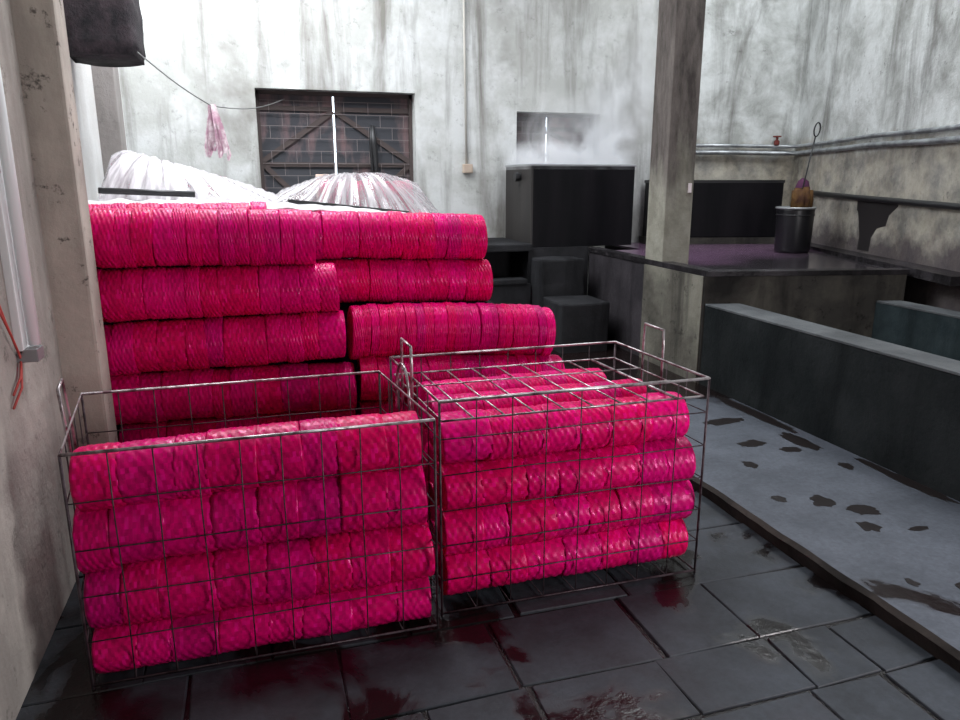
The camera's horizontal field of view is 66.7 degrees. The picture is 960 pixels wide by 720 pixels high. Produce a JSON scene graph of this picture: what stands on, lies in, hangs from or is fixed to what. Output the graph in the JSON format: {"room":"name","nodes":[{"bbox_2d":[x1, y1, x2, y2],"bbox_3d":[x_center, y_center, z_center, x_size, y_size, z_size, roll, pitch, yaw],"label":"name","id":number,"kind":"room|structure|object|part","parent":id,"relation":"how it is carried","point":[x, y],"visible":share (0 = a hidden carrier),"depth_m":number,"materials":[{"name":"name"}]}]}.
{"room":"textile factory","nodes":[
{"label":"textile factory","id":0,"kind":"room"},
{"bbox_2d":[0,0,79,719],"bbox_3d":[-1.386,-1.176,0.593,0.550,5.200,4.450,-4,14,-16],"label":"wall","id":1,"kind":"structure","parent":0,"point":[37,573],"depth_m":2.57,"materials":[{"name":"paint"}]},
{"bbox_2d":[0,68,43,409],"bbox_3d":[-1.525,-0.652,2.276,0.071,1.634,0.264,-4,14,-16],"label":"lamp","id":2,"kind":"object","parent":1,"relation":"attached to","point":[13,246],"depth_m":2.42,"materials":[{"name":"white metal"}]},
{"bbox_3d":[-1.533,-0.061,2.384,0.028,0.434,0.197,-4,14,-16],"label":"electric wire","id":3,"kind":"part","parent":2,"relation":"part of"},
{"bbox_2d":[9,0,117,449],"bbox_3d":[-1.735,-1.693,2.688,0.245,5.200,0.180,-4,14,-16],"label":"pillar","id":4,"kind":"structure","parent":0,"point":[39,26],"depth_m":2.90,"materials":[{"name":"paint"}]},
{"bbox_2d":[70,58,126,200],"bbox_3d":[-2.751,-2.143,4.513,0.300,5.200,4.130,-4,14,-16],"label":"wall","id":5,"kind":"structure","parent":0,"point":[81,73],"depth_m":5.07,"materials":[{"name":"paint"}]},
{"bbox_2d":[63,0,145,66],"bbox_3d":[-2.355,-2.433,4.496,0.462,1.121,0.616,-4,14,-16],"label":"bundle","id":6,"kind":"object","parent":5,"relation":"hanging from","point":[101,33],"visible":0.79,"depth_m":4.35,"materials":[{"name":"black fabric"}]},
{"bbox_2d":[137,52,283,108],"bbox_3d":[-1.970,-2.093,5.794,0.061,0.238,2.676,1,14,4],"label":"wire","id":7,"kind":"object","parent":6,"relation":"hanging from","point":[137,52],"visible":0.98,"depth_m":5.13,"materials":[{"name":"grey"}]},
{"bbox_2d":[204,104,230,160],"bbox_3d":[-1.963,-1.692,5.438,0.187,0.401,0.097,-4,14,-16],"label":"strips","id":8,"kind":"object","parent":7,"relation":"hanging from","point":[215,132],"visible":1,"depth_m":5.42,"materials":[{"name":"pink fabric"}]},
{"bbox_2d":[91,65,126,176],"bbox_3d":[-2.823,-2.360,5.395,0.195,5.200,0.250,-4,14,-16],"label":"pillar","id":9,"kind":"structure","parent":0,"point":[106,84],"depth_m":5.42,"materials":[{"name":"paint"}]},
{"bbox_2d":[118,0,658,294],"bbox_3d":[-0.642,-2.845,7.362,6.050,5.200,0.250,-4,14,-16],"label":"wall","id":10,"kind":"structure","parent":0,"point":[597,58],"depth_m":7.26,"materials":[{"name":"paint"}]},
{"bbox_2d":[255,90,413,204],"bbox_3d":[-1.436,-2.124,7.360,1.530,1.080,0.080,-4,14,-16],"label":"window","id":11,"kind":"structure","parent":10,"relation":"in","point":[296,139],"depth_m":7.31,"materials":[{"name":"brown wood"}]},
{"bbox_2d":[259,94,334,200],"bbox_3d":[-1.805,-2.100,7.266,0.697,1.010,0.026,-4,14,-16],"label":"shutter","id":12,"kind":"object","parent":11,"relation":"attached to","point":[282,153],"depth_m":7.23,"materials":[{"name":"brown wood"}]},
{"bbox_2d":[334,96,408,180],"bbox_3d":[-1.097,-2.152,7.476,0.743,1.010,0.026,-4,14,-16],"label":"shutter","id":13,"kind":"object","parent":11,"relation":"attached to","point":[392,140],"depth_m":7.42,"materials":[{"name":"brown wood"}]},
{"bbox_2d":[369,125,377,180],"bbox_3d":[-1.076,-2.001,7.423,0.077,0.731,0.066,1,14,5],"label":"pole","id":14,"kind":"object","parent":11,"relation":"hanging from","point":[372,138],"visible":0.65,"depth_m":7.37,"materials":[{"name":"black metal"}]},
{"bbox_2d":[462,0,472,172],"bbox_3d":[-0.128,-3.461,7.205,0.100,3.130,0.060,-4,14,-16],"label":"conduit","id":15,"kind":"object","parent":10,"relation":"attached to","point":[466,168],"visible":1,"depth_m":7.42,"materials":[{"name":"grey paint"}]},
{"bbox_2d":[516,113,593,163],"bbox_3d":[0.785,-2.342,8.006,0.955,0.675,0.080,-4,14,-16],"label":"window","id":16,"kind":"structure","parent":10,"relation":"in","point":[569,138],"depth_m":7.99,"materials":[{"name":"glass"},{"name":"steel"}]},
{"bbox_2d":[516,117,545,163],"bbox_3d":[0.535,-2.328,7.947,0.370,0.605,0.026,-4,14,-16],"label":"shutter","id":17,"kind":"object","parent":16,"relation":"attached to","point":[531,131],"depth_m":7.91,"materials":[{"name":"wood"}]},
{"bbox_2d":[546,117,588,163],"bbox_3d":[0.967,-2.359,8.075,0.495,0.605,0.026,-4,14,-16],"label":"shutter","id":18,"kind":"object","parent":16,"relation":"attached to","point":[567,139],"depth_m":8.04,"materials":[{"name":"wood"}]},
{"bbox_2d":[16,489,959,719],"bbox_3d":[1.334,0.688,4.305,7.700,0.203,8.900,-4,14,-16],"label":"floor","id":19,"kind":"structure","parent":0,"point":[717,658],"depth_m":2.49,"materials":[{"name":"tile"}]},
{"bbox_2d":[56,362,438,689],"bbox_3d":[-0.841,0.488,2.723,1.229,0.950,0.705,-4,14,-16],"label":"wire crate","id":20,"kind":"object","parent":19,"relation":"on","point":[68,430],"visible":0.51,"depth_m":2.45,"materials":[{"name":"metal"}]},
{"bbox_3d":[-1.398,0.222,2.478,0.020,0.315,0.170,-6,15,-22],"label":"handle","id":21,"kind":"part","parent":20,"relation":"part of","materials":[{"name":"metal"}]},
{"bbox_3d":[-1.251,0.675,2.266,0.009,0.805,0.009,-11,18,-38],"label":"corner post","id":22,"kind":"part","parent":20,"relation":"part of","materials":[{"name":"metal"}]},
{"bbox_3d":[-1.526,0.521,2.890,0.009,0.805,0.009,1,14,5],"label":"corner post","id":23,"kind":"part","parent":20,"relation":"part of","materials":[{"name":"metal"}]},
{"bbox_3d":[-0.841,0.167,2.644,1.226,0.012,0.705,-4,14,-16],"label":"rail","id":24,"kind":"part","parent":20,"relation":"part of","materials":[{"name":"metal"}]},
{"bbox_2d":[92,577,431,673],"bbox_3d":[-0.737,0.919,2.609,1.139,0.173,0.236,-4,14,-16],"label":"roll","id":25,"kind":"object","parent":20,"relation":"in","point":[151,649],"visible":0.69,"depth_m":2.51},
{"bbox_2d":[84,522,434,628],"bbox_3d":[-0.736,0.742,2.574,1.148,0.239,0.227,-4,14,-17],"label":"roll","id":26,"kind":"object","parent":25,"relation":"on","point":[194,599],"visible":0.8,"depth_m":2.48,"materials":[{"name":"pink fabric"}]},
{"bbox_2d":[72,465,427,573],"bbox_3d":[-0.747,0.524,2.515,1.133,0.259,0.226,-4,15,-16],"label":"roll","id":27,"kind":"object","parent":26,"relation":"on","point":[304,500],"visible":0.79,"depth_m":2.41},
{"bbox_2d":[69,411,421,510],"bbox_3d":[-0.749,0.329,2.466,1.104,0.229,0.225,-4,14,-17],"label":"roll","id":28,"kind":"object","parent":27,"relation":"on","point":[131,472],"visible":0.93,"depth_m":2.37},
{"bbox_3d":[-0.841,0.937,2.834,1.225,0.009,0.703,-4,14,-16],"label":"rail","id":29,"kind":"part","parent":20,"relation":"part of","materials":[{"name":"metal"}]},
{"bbox_3d":[-0.431,0.441,3.215,0.009,0.805,0.009,-11,18,-38],"label":"corner post","id":30,"kind":"part","parent":20,"relation":"part of","materials":[{"name":"metal"}]},
{"bbox_3d":[-0.301,0.112,2.844,0.012,0.211,0.182,-6,15,-23],"label":"handle","id":31,"kind":"part","parent":20,"relation":"part of","materials":[{"name":"metal"}]},
{"bbox_3d":[-0.156,0.595,2.591,0.009,0.805,0.009,-11,18,-38],"label":"corner post","id":32,"kind":"part","parent":20,"relation":"part of","materials":[{"name":"metal"}]},
{"bbox_2d":[96,257,494,441],"bbox_3d":[-1.227,-0.089,4.497,2.280,1.220,1.590,-4,14,-16],"label":"bench","id":33,"kind":"object","parent":19,"relation":"on","point":[344,307],"visible":0.02,"depth_m":3.89,"materials":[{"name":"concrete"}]},
{"bbox_2d":[88,201,266,209],"bbox_3d":[-1.564,-0.632,3.542,1.030,0.271,0.267,-4,14,-16],"label":"roll","id":34,"kind":"object","parent":33,"relation":"on","point":[261,205],"visible":0.12,"depth_m":3.52,"materials":[{"name":"pink fabric"}]},
{"bbox_2d":[313,209,421,212],"bbox_3d":[-0.768,-0.831,4.670,0.861,0.257,0.259,-4,14,-16],"label":"roll","id":35,"kind":"object","parent":33,"relation":"on","point":[409,210],"visible":0.02,"depth_m":4.70,"materials":[{"name":"pink fabric"}]},
{"bbox_2d":[319,180,413,210],"bbox_3d":[-0.743,-1.044,4.753,0.588,0.257,0.258,-4,14,-16],"label":"roll","id":36,"kind":"object","parent":35,"relation":"on","point":[334,195],"visible":0.36,"depth_m":4.65,"materials":[{"name":"white fabric"}]},
{"bbox_2d":[269,172,438,212],"bbox_3d":[-0.826,-1.034,4.729,1.131,0.357,0.767,-4,14,-16],"label":"plastic sheet","id":37,"kind":"object","parent":36,"relation":"on","point":[287,192],"visible":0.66,"depth_m":4.55,"materials":[{"name":"grey plastic"}]},
{"bbox_2d":[316,258,492,302],"bbox_3d":[-0.455,-0.423,3.938,1.040,0.264,0.256,-4,14,-16],"label":"roll","id":38,"kind":"object","parent":33,"relation":"on","point":[359,279],"visible":0.88,"depth_m":3.87,"materials":[{"name":"pink fabric"}]},
{"bbox_2d":[312,210,487,259],"bbox_3d":[-0.503,-0.654,3.871,1.076,0.279,0.258,-4,14,-16],"label":"roll","id":39,"kind":"object","parent":38,"relation":"on","point":[338,234],"visible":0.88,"depth_m":3.79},
{"bbox_3d":[-1.747,-0.815,4.367,0.797,0.259,0.258,-3,14,-17],"label":"roll","id":40,"kind":"object","parent":33,"relation":"on","visible":0},
{"bbox_2d":[118,168,218,198],"bbox_3d":[-1.850,-1.010,4.412,0.615,0.299,0.260,-4,14,-15],"label":"roll","id":41,"kind":"object","parent":40,"relation":"on","point":[210,191],"visible":0.09,"depth_m":4.34,"materials":[{"name":"fabric"}]},
{"bbox_2d":[98,150,287,208],"bbox_3d":[-1.706,-1.046,4.433,1.000,0.424,0.797,-4,14,-16],"label":"plastic sheet","id":42,"kind":"object","parent":41,"relation":"on","point":[227,189],"visible":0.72,"depth_m":4.17,"materials":[{"name":"grey plastic"}]},
{"bbox_2d":[88,198,404,212],"bbox_3d":[-1.168,-0.803,4.001,2.150,0.181,0.652,-4,14,-16],"label":"cover","id":43,"kind":"object","parent":42,"relation":"on","point":[277,205],"visible":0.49,"depth_m":3.75,"materials":[{"name":"white plastic"}]},
{"bbox_2d":[98,187,194,196],"bbox_3d":[-1.824,-0.920,4.008,0.487,0.056,0.034,-4,15,-18],"label":"pole","id":44,"kind":"object","parent":43,"relation":"on","point":[120,191],"visible":1,"depth_m":3.99,"materials":[{"name":"black metal"}]},
{"bbox_2d":[288,199,408,212],"bbox_3d":[-0.773,-0.908,4.336,0.712,0.100,0.023,-4,14,-16],"label":"pole","id":45,"kind":"object","parent":43,"relation":"on","point":[289,200],"visible":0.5,"depth_m":4.29,"materials":[{"name":"black metal"}]},
{"bbox_2d":[389,322,710,616],"bbox_3d":[0.254,0.374,3.114,1.144,0.982,0.717,-4,14,-16],"label":"wire crate","id":46,"kind":"object","parent":19,"relation":"on","point":[391,358],"visible":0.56,"depth_m":2.88,"materials":[{"name":"metal"}]},
{"bbox_3d":[-0.392,0.400,3.298,0.009,0.845,0.009,-11,18,-38],"label":"corner post","id":47,"kind":"part","parent":46,"relation":"part of","materials":[{"name":"metal"}]},
{"bbox_3d":[-0.293,0.074,2.922,0.012,0.307,0.162,-5,15,-20],"label":"handle","id":48,"kind":"part","parent":46,"relation":"part of","materials":[{"name":"metal"}]},
{"bbox_2d":[428,519,438,554],"bbox_3d":[0.246,0.731,3.182,0.944,0.206,0.219,-4,14,-16],"label":"roll","id":49,"kind":"object","parent":46,"relation":"in","point":[432,528],"visible":0.02,"depth_m":3.07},
{"bbox_2d":[426,481,438,527],"bbox_3d":[0.246,0.564,3.141,0.941,0.209,0.222,-4,14,-16],"label":"roll","id":50,"kind":"object","parent":49,"relation":"on","point":[432,509],"visible":0.02,"depth_m":3.05,"materials":[{"name":"pink fabric"}]},
{"bbox_2d":[424,441,438,489],"bbox_3d":[0.246,0.394,3.098,0.942,0.208,0.220,-4,14,-16],"label":"roll","id":51,"kind":"object","parent":50,"relation":"on","point":[431,447],"visible":0.02,"depth_m":3.00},
{"bbox_2d":[426,378,646,445],"bbox_3d":[0.247,0.210,3.054,0.952,0.209,0.224,-4,14,-16],"label":"roll","id":52,"kind":"object","parent":51,"relation":"on","point":[534,400],"visible":0.27,"depth_m":2.98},
{"bbox_3d":[-0.142,0.558,2.654,0.009,0.845,0.009,1,14,5],"label":"corner post","id":53,"kind":"part","parent":46,"relation":"part of","materials":[{"name":"metal"}]},
{"bbox_3d":[0.254,0.031,3.029,1.141,0.012,0.717,-4,14,-16],"label":"rail","id":54,"kind":"part","parent":46,"relation":"part of","materials":[{"name":"metal"}]},
{"bbox_3d":[0.254,0.840,3.229,1.140,0.009,0.715,-4,14,-16],"label":"rail","id":55,"kind":"part","parent":46,"relation":"part of","materials":[{"name":"metal"}]},
{"bbox_2d":[438,519,687,594],"bbox_3d":[0.343,0.777,2.985,1.040,0.199,0.222,-4,14,-16],"label":"roll","id":56,"kind":"object","parent":46,"relation":"in","point":[651,534],"visible":0.72,"depth_m":2.89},
{"bbox_2d":[437,480,694,555],"bbox_3d":[0.355,0.611,2.950,1.073,0.202,0.228,-4,14,-16],"label":"roll","id":57,"kind":"object","parent":56,"relation":"on","point":[493,522],"visible":0.71,"depth_m":2.85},
{"bbox_2d":[436,436,695,511],"bbox_3d":[0.352,0.442,2.904,1.059,0.201,0.225,-4,14,-16],"label":"roll","id":58,"kind":"object","parent":57,"relation":"on","point":[562,478],"visible":0.77,"depth_m":2.80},
{"bbox_2d":[432,391,689,463],"bbox_3d":[0.328,0.260,2.854,1.026,0.202,0.222,-4,14,-16],"label":"roll","id":59,"kind":"object","parent":58,"relation":"on","point":[626,432],"visible":0.93,"depth_m":2.76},
{"bbox_3d":[0.650,0.324,3.607,0.009,0.845,0.009,-11,18,-38],"label":"corner post","id":60,"kind":"part","parent":46,"relation":"part of","materials":[{"name":"metal"}]},
{"bbox_3d":[0.765,-0.003,3.236,0.012,0.307,0.162,-5,15,-20],"label":"handle","id":61,"kind":"part","parent":46,"relation":"part of","materials":[{"name":"metal"}]},
{"bbox_3d":[0.900,0.482,2.963,0.009,0.845,0.009,-11,18,-38],"label":"corner post","id":62,"kind":"part","parent":46,"relation":"part of","materials":[{"name":"metal"}]},
{"bbox_3d":[0.153,0.682,3.378,0.843,0.207,0.219,-4,14,-16],"label":"roll","id":63,"kind":"object","parent":46,"relation":"in","visible":0},
{"bbox_2d":[423,463,426,482],"bbox_3d":[0.153,0.517,3.335,0.843,0.208,0.218,-4,14,-16],"label":"roll","id":64,"kind":"object","parent":63,"relation":"on","point":[423,463],"visible":0.02,"depth_m":3.25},
{"bbox_2d":[420,425,427,463],"bbox_3d":[0.154,0.347,3.296,0.847,0.210,0.220,-4,14,-16],"label":"roll","id":65,"kind":"object","parent":64,"relation":"on","point":[424,429],"visible":0.03,"depth_m":3.19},
{"bbox_2d":[418,368,606,426],"bbox_3d":[0.152,0.162,3.249,0.844,0.209,0.222,-4,14,-16],"label":"roll","id":66,"kind":"object","parent":65,"relation":"on","point":[459,388],"visible":0.37,"depth_m":3.18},
{"bbox_3d":[-0.141,0.538,3.966,1.019,0.262,0.257,-4,14,-16],"label":"roll","id":67,"kind":"object","parent":19,"relation":"on","visible":0},
{"bbox_2d":[356,398,420,424],"bbox_3d":[-0.141,0.293,3.905,1.016,0.263,0.262,-4,14,-16],"label":"roll","id":68,"kind":"object","parent":67,"relation":"on","point":[361,403],"visible":0.06,"depth_m":3.72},
{"bbox_2d":[357,354,564,400],"bbox_3d":[-0.092,0.086,3.848,1.096,0.294,0.257,-4,14,-17],"label":"roll","id":69,"kind":"object","parent":68,"relation":"on","point":[367,384],"visible":0.39,"depth_m":3.71,"materials":[{"name":"pink fabric"}]},
{"bbox_2d":[346,302,555,359],"bbox_3d":[-0.144,-0.147,3.829,1.086,0.341,0.259,-4,14,-16],"label":"roll","id":70,"kind":"object","parent":69,"relation":"on","point":[375,330],"visible":0.91,"depth_m":3.72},
{"bbox_3d":[-1.170,0.615,3.682,1.093,0.251,0.266,-4,14,-16],"label":"roll","id":71,"kind":"object","parent":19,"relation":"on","visible":0},
{"bbox_2d":[119,408,355,442],"bbox_3d":[-1.169,0.382,3.625,1.100,0.251,0.267,-4,14,-16],"label":"roll","id":72,"kind":"object","parent":71,"relation":"on","point":[140,434],"visible":0.18,"depth_m":3.50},
{"bbox_2d":[110,362,356,424],"bbox_3d":[-1.183,0.155,3.555,1.148,0.264,0.268,-4,14,-17],"label":"roll","id":73,"kind":"object","parent":72,"relation":"on","point":[272,396],"visible":0.87,"depth_m":3.45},
{"bbox_2d":[104,310,345,376],"bbox_3d":[-1.227,-0.086,3.491,1.147,0.272,0.270,-5,15,-16],"label":"roll","id":74,"kind":"object","parent":73,"relation":"on","point":[137,347],"visible":0.95,"depth_m":3.40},
{"bbox_2d":[96,262,339,322],"bbox_3d":[-1.246,-0.323,3.437,1.139,0.250,0.264,-4,14,-16],"label":"roll","id":75,"kind":"object","parent":74,"relation":"on","point":[128,294],"visible":0.93,"depth_m":3.34,"materials":[{"name":"pink fabric"}]},
{"bbox_2d":[89,207,315,268],"bbox_3d":[-1.313,-0.560,3.346,1.078,0.287,0.265,-4,14,-16],"label":"roll","id":76,"kind":"object","parent":75,"relation":"on","point":[136,237],"visible":0.88,"depth_m":3.27,"materials":[{"name":"pink fabric"}]},
{"bbox_2d":[645,0,705,263],"bbox_3d":[1.581,-2.895,5.686,0.253,4.300,0.280,-4,14,-16],"label":"pillar","id":77,"kind":"structure","parent":0,"point":[680,32],"depth_m":5.84,"materials":[{"name":"concrete"}]},
{"bbox_2d":[688,183,691,192],"bbox_3d":[1.706,-1.399,5.935,0.028,0.075,0.014,-4,14,-16],"label":"paper scrap","id":78,"kind":"object","parent":77,"relation":"attached to","point":[689,184],"visible":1,"depth_m":5.93,"materials":[{"name":"white paper"}]},
{"bbox_2d":[694,0,809,205],"bbox_3d":[2.882,-3.066,8.257,1.436,5.200,0.318,-1,14,-2],"label":"wall","id":79,"kind":"structure","parent":0,"point":[753,52],"depth_m":8.10,"materials":[{"name":"paint"}]},
{"bbox_2d":[551,343,959,650],"bbox_3d":[2.827,0.403,4.732,3.762,0.001,8.150,-4,14,-16],"label":"floor slab","id":80,"kind":"structure","parent":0,"point":[880,562],"depth_m":3.52,"materials":[{"name":"concrete"}]},
{"bbox_2d":[483,237,588,304],"bbox_3d":[0.153,-0.712,7.482,1.740,1.000,0.930,-4,14,-16],"label":"furnace base","id":81,"kind":"object","parent":80,"relation":"on","point":[510,261],"visible":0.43,"depth_m":7.19,"materials":[{"name":"metal"}]},
{"bbox_2d":[505,164,635,247],"bbox_3d":[0.883,-1.607,7.544,1.167,0.795,0.769,-4,14,-16],"label":"steaming vat","id":82,"kind":"object","parent":81,"relation":"on","point":[548,205],"visible":0.94,"depth_m":7.21,"materials":[{"name":"metal"}]},
{"bbox_3d":[0.392,-1.565,7.400,0.020,0.783,0.750,-4,14,-16],"label":"panel","id":83,"kind":"part","parent":82,"relation":"part of","materials":[{"name":"metal"}]},
{"bbox_2d":[531,256,584,306],"bbox_3d":[0.757,-0.561,7.166,0.464,0.888,0.300,-4,14,-16],"label":"block","id":84,"kind":"object","parent":80,"relation":"on","point":[552,276],"visible":0.52,"depth_m":6.98,"materials":[{"name":"concrete"}]},
{"bbox_2d":[543,295,608,353],"bbox_3d":[0.883,-0.333,6.822,0.479,0.493,0.470,-4,14,-16],"label":"step block","id":85,"kind":"object","parent":80,"relation":"on","point":[578,318],"visible":0.7,"depth_m":6.61,"materials":[{"name":"concrete"}]},
{"bbox_2d":[639,264,703,382],"bbox_3d":[1.545,-0.312,5.967,0.011,0.850,0.880,-4,14,-16],"label":"pillar base","id":86,"kind":"structure","parent":80,"relation":"on","point":[672,300],"depth_m":5.89,"materials":[{"name":"paint"}]},
{"bbox_2d":[505,354,959,672],"bbox_3d":[1.039,0.585,4.214,0.060,0.106,8.150,-4,14,-16],"label":"curb","id":87,"kind":"object","parent":80,"relation":"attached to","point":[911,629],"visible":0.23,"depth_m":2.90,"materials":[{"name":"concrete"}]},
{"bbox_2d":[588,242,959,383],"bbox_3d":[2.335,-0.545,6.920,2.493,0.945,3.538,0,14,0],"label":"platform","id":88,"kind":"object","parent":80,"relation":"on","point":[841,289],"visible":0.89,"depth_m":5.61,"materials":[{"name":"concrete"}]},
{"bbox_2d":[639,180,784,243],"bbox_3d":[2.578,-1.650,8.127,1.514,0.687,0.331,-1,14,-2],"label":"dye vat","id":89,"kind":"object","parent":88,"relation":"on","point":[723,211],"visible":0.67,"depth_m":7.98,"materials":[{"name":"metal"}]},
{"bbox_2d":[774,206,816,253],"bbox_3d":[3.056,-1.270,7.111,0.372,0.437,0.372,-4,14,-16],"label":"barrel","id":90,"kind":"object","parent":88,"relation":"on","point":[794,225],"visible":0.96,"depth_m":6.98,"materials":[{"name":"black metal"}]},
{"bbox_2d":[790,187,813,206],"bbox_3d":[3.088,-1.514,7.023,0.175,0.302,0.176,-11,18,-38],"label":"cloth bundle","id":91,"kind":"object","parent":90,"relation":"in","point":[800,197],"visible":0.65,"depth_m":6.96,"materials":[{"name":"brown fabric"}]},
{"bbox_2d":[795,178,809,187],"bbox_3d":[3.132,-1.647,7.095,0.142,0.229,0.136,-4,14,-16],"label":"cloth wad","id":92,"kind":"object","parent":91,"relation":"on","point":[799,184],"visible":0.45,"depth_m":7.04,"materials":[{"name":"purple fabric"}]},
{"bbox_2d":[802,122,820,188],"bbox_3d":[3.129,-1.853,6.946,0.218,0.795,0.028,-8,16,-29],"label":"rod","id":93,"kind":"object","parent":90,"relation":"in","point":[817,122],"visible":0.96,"depth_m":6.92,"materials":[{"name":"black metal"}]},
{"bbox_2d":[699,300,959,501],"bbox_3d":[2.946,0.284,4.061,1.510,0.705,3.689,-4,14,-16],"label":"tank","id":94,"kind":"object","parent":80,"relation":"on","point":[890,399],"visible":0.94,"depth_m":4.34,"materials":[{"name":"grey concrete"}]},
{"bbox_2d":[703,396,959,588],"bbox_3d":[1.790,0.608,3.898,0.874,0.002,2.815,-4,14,-16],"label":"puddles","id":95,"kind":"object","parent":80,"relation":"on","point":[818,500],"depth_m":4.00,"materials":[{"name":"black liquid"}]},
{"bbox_2d":[789,0,959,310],"bbox_3d":[3.651,-2.347,5.343,0.267,5.200,6.124,0,14,1],"label":"wall","id":96,"kind":"structure","parent":0,"point":[870,66],"depth_m":6.35,"materials":[{"name":"paint"}]},
{"bbox_2d":[696,135,959,155],"bbox_3d":[3.449,-1.794,6.035,1.354,0.064,4.973,-4,14,-15],"label":"pipe","id":97,"kind":"object","parent":96,"relation":"attached to","point":[951,139],"visible":0.91,"depth_m":7.01,"materials":[{"name":"grey metal"}]},
{"bbox_2d":[696,124,959,148],"bbox_3d":[3.452,-1.907,6.013,1.358,0.136,4.978,-4,14,-15],"label":"pipe","id":98,"kind":"object","parent":96,"relation":"attached to","point":[956,126],"visible":0.94,"depth_m":7.03,"materials":[{"name":"grey metal"}]},
{"bbox_2d":[813,191,959,210],"bbox_3d":[3.495,-1.249,5.799,0.064,0.141,4.353,0,14,1],"label":"rail","id":99,"kind":"object","parent":96,"relation":"attached to","point":[899,201],"visible":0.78,"depth_m":6.15,"materials":[{"name":"black metal"}]}
]}

